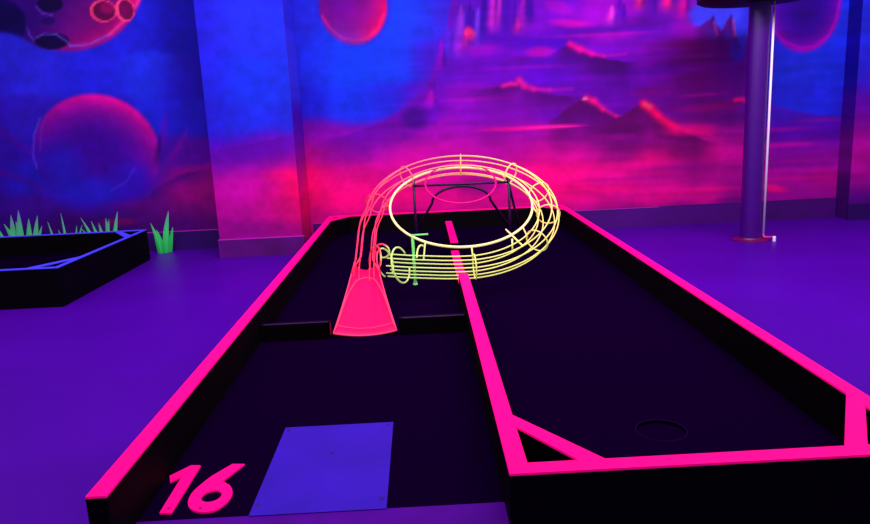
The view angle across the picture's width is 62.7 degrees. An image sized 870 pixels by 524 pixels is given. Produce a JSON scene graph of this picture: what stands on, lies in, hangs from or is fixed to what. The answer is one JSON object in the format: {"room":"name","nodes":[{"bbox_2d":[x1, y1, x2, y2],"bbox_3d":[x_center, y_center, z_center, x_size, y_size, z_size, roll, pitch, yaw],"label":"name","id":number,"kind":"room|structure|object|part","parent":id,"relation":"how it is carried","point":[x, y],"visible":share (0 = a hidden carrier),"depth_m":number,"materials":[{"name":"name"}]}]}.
{"room":"games hall","nodes":[
{"label":"games hall","id":0,"kind":"room"},
{"bbox_2d":[193,0,301,238],"bbox_3d":[-1.682,-1.447,6.687,0.768,2.720,0.560,-3,12,-1],"label":"pillar","id":1,"kind":"structure","parent":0,"point":[242,43],"depth_m":6.43,"materials":[{"name":"blue paint"}]},
{"bbox_2d":[218,236,304,257],"bbox_3d":[-1.610,-0.140,6.663,0.800,0.166,0.020,-3,12,-1],"label":"baseboard","id":2,"kind":"structure","parent":1,"relation":"attached to","point":[282,245],"depth_m":6.65,"materials":[{"name":"purple"}]},
{"bbox_2d":[218,235,304,240],"bbox_3d":[-1.614,-0.224,6.646,0.800,0.006,0.020,-3,12,-1],"label":"trim","id":3,"kind":"structure","parent":1,"relation":"attached to","point":[301,235],"depth_m":6.64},
{"bbox_2d":[282,0,311,242],"bbox_3d":[-1.303,-1.466,6.694,0.010,2.720,0.560,-3,12,-1],"label":"wall","id":4,"kind":"structure","parent":0,"point":[288,13],"depth_m":6.71,"materials":[{"name":"blue paint"}]},
{"bbox_2d":[0,0,848,235],"bbox_3d":[0.018,-1.611,7.092,11.200,2.720,0.200,-3,12,-1],"label":"wall","id":5,"kind":"structure","parent":0,"point":[611,104],"depth_m":7.00,"materials":[{"name":"multicoloured paint"}]},
{"bbox_2d":[147,229,218,232],"bbox_3d":[-3.768,-0.250,7.171,3.505,0.006,0.020,-3,12,-1],"label":"trim","id":6,"kind":"structure","parent":5,"relation":"attached to","point":[205,229],"depth_m":7.18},
{"bbox_2d":[147,230,219,250],"bbox_3d":[-3.764,-0.157,7.191,3.505,0.184,0.020,-3,12,-1],"label":"baseboard","id":7,"kind":"structure","parent":5,"relation":"attached to","point":[202,239],"depth_m":7.20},
{"bbox_2d":[313,198,835,232],"bbox_3d":[1.431,-0.425,7.260,5.310,0.200,0.020,-3,12,-1],"label":"baseboard","id":8,"kind":"structure","parent":5,"relation":"attached to","point":[817,207],"depth_m":7.27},
{"bbox_2d":[0,217,869,523],"bbox_3d":[0.193,0.719,2.788,14.000,0.100,9.700,-3,12,-1],"label":"floor","id":9,"kind":"structure","parent":0,"point":[80,381],"depth_m":4.26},
{"bbox_2d":[0,211,41,236],"bbox_3d":[-4.020,-0.253,6.933,0.445,0.500,0.092,-4,12,-5],"label":"grass tuft","id":10,"kind":"object","parent":9,"relation":"on","point":[19,230],"visible":0.38,"depth_m":6.92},
{"bbox_2d":[48,216,81,233],"bbox_3d":[-3.568,-0.256,6.968,0.322,0.450,0.098,-3,12,-1],"label":"grass tuft","id":11,"kind":"object","parent":9,"relation":"on","point":[64,231],"visible":0.28,"depth_m":6.94,"materials":[{"name":"green plant"}]},
{"bbox_2d":[0,229,150,309],"bbox_3d":[-3.880,0.067,5.881,2.415,0.290,1.690,-3,12,-1],"label":"lane","id":12,"kind":"object","parent":9,"relation":"on","point":[43,270],"visible":1,"depth_m":5.84,"materials":[{"name":"blue paint"}]},
{"bbox_3d":[-3.860,0.239,5.069,2.415,0.282,0.030,-3,12,-1],"label":"rail","id":13,"kind":"part","parent":12,"relation":"part of","materials":[{"name":"black wood"}]},
{"bbox_3d":[-3.899,-0.097,6.694,2.415,0.282,0.030,-3,12,-1],"label":"rail","id":14,"kind":"part","parent":12,"relation":"part of","materials":[{"name":"black wood"}]},
{"bbox_3d":[-2.689,0.012,5.898,0.030,0.282,1.630,-3,12,-1],"label":"rail","id":15,"kind":"part","parent":12,"relation":"part of","materials":[{"name":"black wood"}]},
{"bbox_2d":[81,211,117,231],"bbox_3d":[-3.263,-0.267,6.978,0.373,0.440,0.092,-4,12,-5],"label":"grass tuft","id":16,"kind":"object","parent":9,"relation":"on","point":[116,219],"visible":0.3,"depth_m":6.95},
{"bbox_2d":[150,211,172,253],"bbox_3d":[-2.677,-0.297,7.036,0.187,0.420,0.106,-3,12,-1],"label":"grass tuft","id":17,"kind":"object","parent":9,"relation":"on","point":[165,246],"visible":1,"depth_m":7.04,"materials":[{"name":"green plant"}]},
{"bbox_2d":[85,205,869,523],"bbox_3d":[0.179,0.166,4.487,2.305,0.290,5.250,-3,12,-1],"label":"lane","id":18,"kind":"object","parent":9,"relation":"on","point":[531,413],"visible":0.96,"depth_m":2.73,"materials":[{"name":"pink paint"}]},
{"bbox_2d":[160,464,244,514],"bbox_3d":[-0.736,0.702,2.224,0.236,0.009,0.297,-3,12,-1],"label":"hole number","id":19,"kind":"object","parent":18,"relation":"on","point":[215,483],"visible":1,"depth_m":2.20,"materials":[{"name":"pink paint"}]},
{"bbox_3d":[-0.943,0.232,4.445,0.056,0.282,5.194,-3,12,-1],"label":"rail","id":20,"kind":"part","parent":18,"relation":"part of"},
{"bbox_2d":[259,320,331,341],"bbox_3d":[-0.717,0.354,3.687,0.363,0.092,0.050,-3,12,-1],"label":"board","id":21,"kind":"object","parent":18,"relation":"on","point":[315,329],"visible":1,"depth_m":3.66,"materials":[{"name":"black wood"}]},
{"bbox_2d":[249,422,392,516],"bbox_3d":[-0.345,0.659,2.344,0.397,0.007,0.590,-3,12,-1],"label":"mat","id":22,"kind":"object","parent":18,"relation":"on","point":[345,467],"visible":1,"depth_m":2.29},
{"bbox_2d":[399,313,466,334],"bbox_3d":[-0.013,0.319,3.696,0.345,0.092,0.050,-3,12,-1],"label":"board","id":23,"kind":"object","parent":18,"relation":"on","point":[452,322],"visible":1,"depth_m":3.67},
{"bbox_3d":[0.119,-0.357,7.030,2.305,0.282,0.056,-3,12,-1],"label":"rail","id":24,"kind":"part","parent":18,"relation":"part of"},
{"bbox_2d":[333,154,560,335],"bbox_3d":[0.131,-0.259,4.690,1.405,0.817,2.202,-3,12,-1],"label":"track","id":25,"kind":"object","parent":18,"relation":"on","point":[365,310],"visible":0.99,"depth_m":4.43,"materials":[{"name":"yellow metal"}]},
{"bbox_3d":[-0.137,-0.011,4.658,0.019,0.363,0.148,-3,12,-1],"label":"support post","id":26,"kind":"part","parent":25,"relation":"part of","materials":[{"name":"green metal"}]},
{"bbox_3d":[-0.140,-0.281,5.208,0.019,0.662,0.069,-3,12,-1],"label":"stand leg","id":27,"kind":"part","parent":25,"relation":"part of","materials":[{"name":"metal"}]},
{"bbox_3d":[0.151,-0.354,4.712,1.094,0.496,1.053,-3,12,-1],"label":"rod","id":28,"kind":"part","parent":25,"relation":"part of","materials":[{"name":"red paint"}]},
{"bbox_3d":[0.155,-0.387,4.728,1.239,0.570,1.118,-3,12,-1],"label":"rod","id":29,"kind":"part","parent":25,"relation":"part of","materials":[{"name":"red paint"}]},
{"bbox_3d":[0.153,-0.303,4.748,1.089,0.494,1.059,-3,12,-1],"label":"rod","id":30,"kind":"part","parent":25,"relation":"part of","materials":[{"name":"red paint"}]},
{"bbox_3d":[0.159,-0.369,4.761,1.311,0.606,1.155,-3,12,-1],"label":"rod","id":31,"kind":"part","parent":25,"relation":"part of","materials":[{"name":"yellow paint"}]},
{"bbox_3d":[0.156,-0.280,4.783,1.152,0.525,1.092,-3,12,-1],"label":"rod","id":32,"kind":"part","parent":25,"relation":"part of","materials":[{"name":"red paint"}]},
{"bbox_3d":[0.161,-0.295,4.810,1.289,0.595,1.156,-3,12,-1],"label":"rod","id":33,"kind":"part","parent":25,"relation":"part of","materials":[{"name":"red paint"}]},
{"bbox_3d":[0.161,-0.334,4.793,1.334,0.618,1.172,-3,12,-1],"label":"rod","id":34,"kind":"part","parent":25,"relation":"part of","materials":[{"name":"yellow paint"}]},
{"bbox_3d":[0.543,-0.296,5.178,0.019,0.641,0.070,-1,12,10],"label":"stand leg","id":35,"kind":"part","parent":25,"relation":"part of","materials":[{"name":"metal"}]},
{"bbox_3d":[0.502,-0.154,4.527,0.011,0.100,0.172,-10,14,-33],"label":"support arm","id":36,"kind":"part","parent":25,"relation":"part of","materials":[{"name":"yellow metal"}]},
{"bbox_3d":[0.613,-0.341,5.374,0.018,0.650,0.499,2,13,21],"label":"stand leg","id":37,"kind":"part","parent":25,"relation":"part of","materials":[{"name":"metal"}]},
{"bbox_3d":[0.138,-0.109,5.838,0.056,0.282,1.050,-3,12,-1],"label":"divider rail","id":38,"kind":"part","parent":18,"relation":"part of","materials":[{"name":"pink wood"}]},
{"bbox_3d":[0.164,0.136,4.812,0.056,0.217,1.060,-3,12,-1],"label":"divider rail","id":39,"kind":"part","parent":18,"relation":"part of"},
{"bbox_3d":[0.203,0.452,3.130,0.056,0.282,2.364,-3,12,-1],"label":"divider rail","id":40,"kind":"part","parent":18,"relation":"part of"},
{"bbox_2d":[635,419,687,441],"bbox_3d":[0.785,0.626,2.483,0.174,0.092,0.174,-3,12,-1],"label":"cup","id":41,"kind":"object","parent":18,"relation":"in","point":[654,431],"visible":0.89,"depth_m":2.48,"materials":[{"name":"black plastic"}]},
{"bbox_3d":[0.797,0.669,1.953,1.190,0.282,0.056,-3,12,-1],"label":"rail","id":42,"kind":"part","parent":18,"relation":"part of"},
{"bbox_3d":[1.303,0.114,4.503,0.056,0.282,5.138,-3,12,-1],"label":"rail","id":43,"kind":"part","parent":18,"relation":"part of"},
{"bbox_2d":[697,0,799,242],"bbox_3d":[2.714,-1.225,6.123,0.940,2.110,0.940,-3,12,-1],"label":"steel column","id":44,"kind":"structure","parent":9,"relation":"on","point":[759,22],"depth_m":6.06,"materials":[{"name":"metal"}]},
{"bbox_3d":[2.792,-0.209,6.336,0.300,0.030,0.300,-3,12,-1],"label":"plate","id":45,"kind":"part","parent":44,"relation":"part of","materials":[{"name":"metal"}]},
{"bbox_2d":[835,0,862,219],"bbox_3d":[4.036,-1.770,6.941,0.002,2.720,0.220,-3,12,-1],"label":"wall","id":46,"kind":"structure","parent":0,"point":[855,6],"depth_m":6.99,"materials":[{"name":"paint"}]},
{"bbox_2d":[849,0,869,203],"bbox_3d":[4.636,-1.799,6.944,1.200,2.720,0.210,-3,12,-1],"label":"wall","id":47,"kind":"structure","parent":0,"point":[859,192],"depth_m":6.93,"materials":[{"name":"paint"}]},
{"bbox_2d":[846,203,869,219],"bbox_3d":[4.693,-0.523,7.092,1.210,0.160,0.020,-3,12,-1],"label":"baseboard","id":48,"kind":"structure","parent":47,"relation":"attached to","point":[861,211],"depth_m":7.08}
]}

